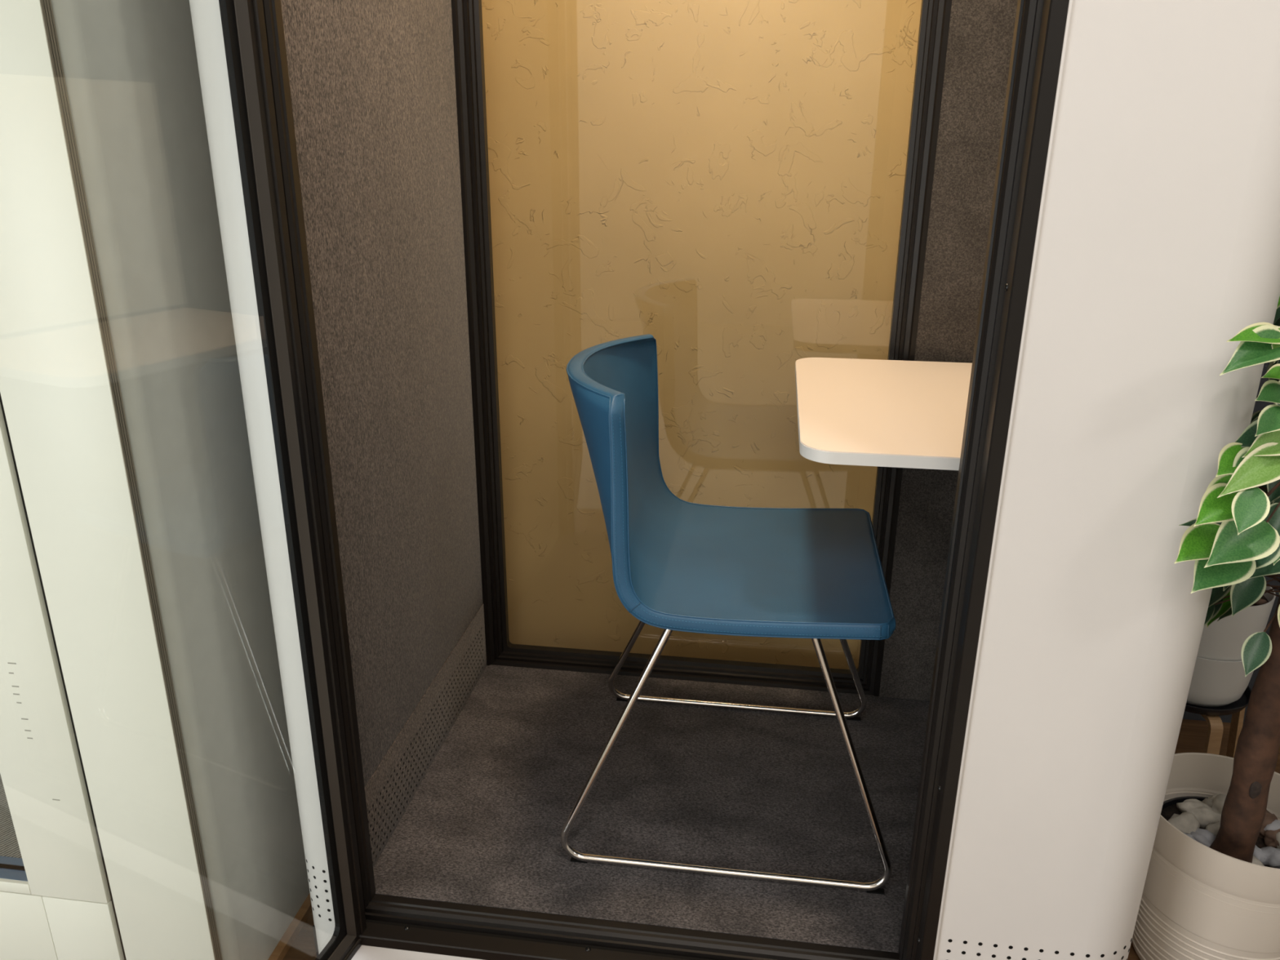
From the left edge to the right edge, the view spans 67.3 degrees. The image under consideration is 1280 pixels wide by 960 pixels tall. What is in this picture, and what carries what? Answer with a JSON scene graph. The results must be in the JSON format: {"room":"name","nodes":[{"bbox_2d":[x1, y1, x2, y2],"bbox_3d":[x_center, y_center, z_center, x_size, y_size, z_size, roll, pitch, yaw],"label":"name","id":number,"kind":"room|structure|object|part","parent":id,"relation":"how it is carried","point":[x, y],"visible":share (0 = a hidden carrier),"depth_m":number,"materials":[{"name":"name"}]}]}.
{"room":"office","nodes":[
{"label":"office","id":0,"kind":"room"},
{"bbox_2d":[50,0,309,959],"bbox_3d":[-0.626,-0.655,1.495,0.212,2.720,1.047,3,20,7],"label":"glass door","id":1,"kind":"structure","parent":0,"point":[131,67],"depth_m":1.25,"materials":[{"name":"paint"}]},
{"bbox_2d":[267,893,312,959],"bbox_3d":[-0.535,0.626,1.929,0.034,0.016,1.060,3,20,7],"label":"trim","id":2,"kind":"structure","parent":1,"relation":"attached to","point":[304,913],"depth_m":1.58,"materials":[{"name":"brown wood"}]},
{"bbox_2d":[282,719,1279,959],"bbox_3d":[-0.100,0.708,1.884,5.800,0.100,1.780,3,20,7],"label":"floor","id":3,"kind":"structure","parent":0,"point":[1192,738],"depth_m":2.09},
{"bbox_2d":[0,0,222,959],"bbox_3d":[-1.106,-0.584,1.568,1.150,2.510,1.049,3,20,7],"label":"booth","id":4,"kind":"object","parent":3,"relation":"on","point":[102,856],"visible":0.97,"depth_m":1.22,"materials":[{"name":"white metal"}]},
{"bbox_3d":[-1.225,0.556,1.470,0.700,0.008,0.015,3,20,7],"label":"window rail","id":5,"kind":"part","parent":4,"relation":"part of","materials":[{"name":"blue metal"}]},
{"bbox_3d":[-1.227,0.559,1.460,0.700,0.008,0.007,3,20,7],"label":"window rail","id":6,"kind":"part","parent":4,"relation":"part of","materials":[{"name":"metal"}]},
{"bbox_3d":[-1.228,0.564,1.448,0.700,0.006,0.018,3,20,7],"label":"window sill","id":7,"kind":"part","parent":4,"relation":"part of","materials":[{"name":"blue metal"}]},
{"bbox_3d":[-1.311,0.670,1.492,0.896,0.196,0.018,3,20,7],"label":"panel","id":8,"kind":"part","parent":4,"relation":"part of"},
{"bbox_3d":[-0.815,0.696,1.428,0.104,0.196,0.018,3,20,7],"label":"panel","id":9,"kind":"part","parent":4,"relation":"part of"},
{"bbox_2d":[189,0,1279,959],"bbox_3d":[0.068,-0.293,1.092,1.274,2.320,1.648,3,20,7],"label":"booth","id":10,"kind":"object","parent":3,"relation":"on","point":[1091,212],"visible":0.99,"depth_m":1.34,"materials":[{"name":"beige paint"}]},
{"bbox_3d":[-0.425,-0.461,1.522,0.064,2.300,0.870,3,20,7],"label":"shell panel","id":11,"kind":"part","parent":10,"relation":"part of","materials":[{"name":"beige paint"}]},
{"bbox_3d":[-0.543,-0.153,0.775,0.032,2.090,0.800,6,20,16],"label":"frame","id":12,"kind":"part","parent":10,"relation":"part of","materials":[{"name":"brown metal"}]},
{"bbox_3d":[-0.401,-0.531,1.486,0.030,1.943,0.776,3,20,7],"label":"felt panel","id":13,"kind":"part","parent":10,"relation":"part of","materials":[{"name":"grey fabric"}]},
{"bbox_2d":[560,333,895,894],"bbox_3d":[0.159,0.189,1.658,0.555,0.793,0.503,3,20,7],"label":"chair","id":14,"kind":"object","parent":10,"relation":"on","point":[678,564],"visible":1,"depth_m":1.56,"materials":[{"name":"blue leather"}]},
{"bbox_3d":[0.137,0.428,1.508,0.534,0.440,0.054,3,20,7],"label":"sled leg","id":15,"kind":"part","parent":14,"relation":"part of","materials":[{"name":"silver metal"}]},
{"bbox_3d":[0.197,0.281,1.923,0.536,0.440,0.059,3,20,7],"label":"sled leg","id":16,"kind":"part","parent":14,"relation":"part of","materials":[{"name":"silver metal"}]},
{"bbox_2d":[795,357,972,470],"bbox_3d":[0.476,-0.058,1.542,0.451,0.141,0.584,3,20,7],"label":"table","id":17,"kind":"object","parent":10,"relation":"attached to","point":[851,411],"visible":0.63,"depth_m":1.46,"materials":[{"name":"white laminate"}]},
{"bbox_3d":[0.649,-0.526,1.728,0.248,2.100,0.060,3,20,7],"label":"felt panel","id":18,"kind":"part","parent":10,"relation":"part of","materials":[{"name":"grey fabric"}]},
{"bbox_3d":[0.613,-0.406,1.389,0.282,2.300,0.870,3,20,7],"label":"shell panel","id":19,"kind":"part","parent":10,"relation":"part of","materials":[{"name":"beige paint"}]},
{"bbox_2d":[1131,752,1279,959],"bbox_3d":[0.911,0.636,1.509,0.281,0.298,0.281,3,20,7],"label":"ribbed planter","id":20,"kind":"object","parent":3,"relation":"on","point":[1198,901],"visible":0.55,"depth_m":1.42,"materials":[{"name":"beige ceramic"}]},
{"bbox_2d":[1168,812,1199,833],"bbox_3d":[0.849,0.540,1.507,0.056,0.036,0.045,3,20,7],"label":"stone","id":21,"kind":"object","parent":20,"relation":"on","point":[1185,822],"visible":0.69,"depth_m":1.50,"materials":[{"name":"white stone"}]},
{"bbox_3d":[0.911,0.598,1.495,0.224,0.082,0.224,3,20,7],"label":"nursery pot","id":22,"kind":"part","parent":20,"relation":"part of","materials":[{"name":"black plastic"}]},
{"bbox_2d":[1183,832,1195,840],"bbox_3d":[0.849,0.556,1.483,0.029,0.022,0.027,-12,23,-32],"label":"stone","id":23,"kind":"object","parent":20,"relation":"on","point":[1191,836],"visible":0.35,"depth_m":1.48,"materials":[{"name":"white stone"}]},
{"bbox_2d":[1183,799,1204,804],"bbox_3d":[0.903,0.530,1.554,0.057,0.025,0.032,3,20,7],"label":"stone","id":24,"kind":"object","parent":20,"relation":"in","point":[1193,800],"visible":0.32,"depth_m":1.55,"materials":[{"name":"white stone"}]},
{"bbox_2d":[1176,800,1221,829],"bbox_3d":[0.895,0.536,1.530,0.063,0.040,0.045,3,20,7],"label":"stone","id":25,"kind":"object","parent":20,"relation":"on","point":[1205,815],"visible":0.58,"depth_m":1.52,"materials":[{"name":"white stone"}]},
{"bbox_2d":[1190,827,1215,847],"bbox_3d":[0.869,0.555,1.476,0.031,0.030,0.065,-14,24,-35],"label":"stone","id":26,"kind":"object","parent":20,"relation":"on","point":[1204,837],"visible":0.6,"depth_m":1.47,"materials":[{"name":"white stone"}]},
{"bbox_2d":[1202,794,1218,806],"bbox_3d":[0.930,0.526,1.558,0.038,0.033,0.040,3,20,7],"label":"stone","id":27,"kind":"object","parent":20,"relation":"on","point":[1208,801],"visible":0.26,"depth_m":1.55,"materials":[{"name":"grey stone"}]},
{"bbox_2d":[1204,820,1220,836],"bbox_3d":[0.901,0.548,1.489,0.047,0.035,0.037,3,20,7],"label":"stone","id":28,"kind":"object","parent":20,"relation":"on","point":[1213,828],"visible":0.27,"depth_m":1.49,"materials":[{"name":"beige stone"}]},
{"bbox_2d":[1206,793,1226,813],"bbox_3d":[0.932,0.526,1.535,0.051,0.053,0.052,-6,21,-19],"label":"stone","id":29,"kind":"object","parent":20,"relation":"in","point":[1218,802],"visible":0.31,"depth_m":1.53,"materials":[{"name":"beige stone"}]},
{"bbox_2d":[1174,296,1279,862],"bbox_3d":[0.897,0.112,1.200,0.440,1.089,0.632,10,22,25],"label":"potted plant","id":30,"kind":"object","parent":20,"relation":"in","point":[1233,540],"visible":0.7,"depth_m":1.03,"materials":[{"name":"green plant"}]},
{"bbox_2d":[1252,855,1264,866],"bbox_3d":[0.900,0.572,1.433,0.055,0.027,0.032,3,20,7],"label":"stone","id":31,"kind":"object","parent":20,"relation":"on","point":[1255,860],"visible":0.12,"depth_m":1.42,"materials":[{"name":"beige stone"}]},
{"bbox_2d":[1253,844,1266,859],"bbox_3d":[0.932,0.566,1.453,0.024,0.027,0.032,3,20,7],"label":"stone","id":32,"kind":"object","parent":20,"relation":"on","point":[1258,853],"visible":0.5,"depth_m":1.44,"materials":[{"name":"white stone"}]},
{"bbox_2d":[1257,826,1266,838],"bbox_3d":[0.978,0.548,1.501,0.030,0.028,0.050,-15,25,-38],"label":"stone","id":33,"kind":"object","parent":20,"relation":"on","point":[1262,834],"visible":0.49,"depth_m":1.49,"materials":[{"name":"brown stone"}]},
{"bbox_2d":[1259,846,1279,868],"bbox_3d":[0.948,0.567,1.443,0.041,0.034,0.041,3,20,7],"label":"stone","id":34,"kind":"object","parent":20,"relation":"in","point":[1273,854],"visible":0.88,"depth_m":1.43,"materials":[{"name":"white stone"}]},
{"bbox_2d":[1262,809,1277,826],"bbox_3d":[0.982,0.539,1.516,0.040,0.037,0.054,18,26,39],"label":"stone","id":35,"kind":"object","parent":20,"relation":"in","point":[1269,818],"visible":0.33,"depth_m":1.50,"materials":[{"name":"brown stone"}]},
{"bbox_2d":[1263,828,1279,848],"bbox_3d":[0.989,0.556,1.479,0.051,0.031,0.038,3,20,7],"label":"stone","id":36,"kind":"object","parent":20,"relation":"on","point":[1269,838],"visible":0.78,"depth_m":1.48,"materials":[{"name":"brown stone"}]},
{"bbox_2d":[1263,819,1279,831],"bbox_3d":[0.991,0.545,1.499,0.040,0.034,0.045,19,27,41],"label":"stone","id":37,"kind":"object","parent":20,"relation":"on","point":[1274,825],"visible":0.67,"depth_m":1.49,"materials":[{"name":"white stone"}]},
{"bbox_2d":[1275,831,1279,848],"bbox_3d":[0.994,0.556,1.471,0.041,0.034,0.042,3,20,7],"label":"stone","id":38,"kind":"object","parent":20,"relation":"on","point":[1277,834],"visible":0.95,"depth_m":1.47,"materials":[{"name":"beige stone"}]},
{"bbox_2d":[1200,706,1245,757],"bbox_3d":[1.077,0.524,1.930,0.199,0.234,0.199,-18,26,-41],"label":"plant stand","id":39,"kind":"object","parent":3,"relation":"on","point":[1215,732],"visible":0.26,"depth_m":1.80,"materials":[{"name":"brown wood"}]},
{"bbox_3d":[1.076,0.547,1.864,0.023,0.234,0.119,1,20,1],"label":"leg","id":40,"kind":"part","parent":39,"relation":"part of","materials":[{"name":"brown wood"}]},
{"bbox_2d":[1184,586,1275,715],"bbox_3d":[1.079,0.303,1.851,0.209,0.234,0.209,3,20,7],"label":"planter","id":41,"kind":"object","parent":39,"relation":"on","point":[1219,686],"visible":0.37,"depth_m":1.77,"materials":[{"name":"white ceramic"}]},
{"bbox_2d":[1253,598,1267,605],"bbox_3d":[1.140,0.224,1.770,0.021,0.016,0.024,-6,21,-17],"label":"pebble","id":42,"kind":"object","parent":41,"relation":"on","point":[1260,602],"visible":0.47,"depth_m":1.76,"materials":[{"name":"brown stone"}]},
{"bbox_3d":[1.147,0.524,1.929,0.119,0.234,0.023,1,20,1],"label":"leg","id":43,"kind":"part","parent":39,"relation":"part of","materials":[{"name":"brown wood"}]},
{"bbox_2d":[481,0,1279,724],"bbox_3d":[-0.005,-0.825,1.984,5.800,2.720,0.150,3,20,7],"label":"wall","id":44,"kind":"structure","parent":0,"point":[722,182],"depth_m":2.00,"materials":[{"name":"paint"}]}
]}

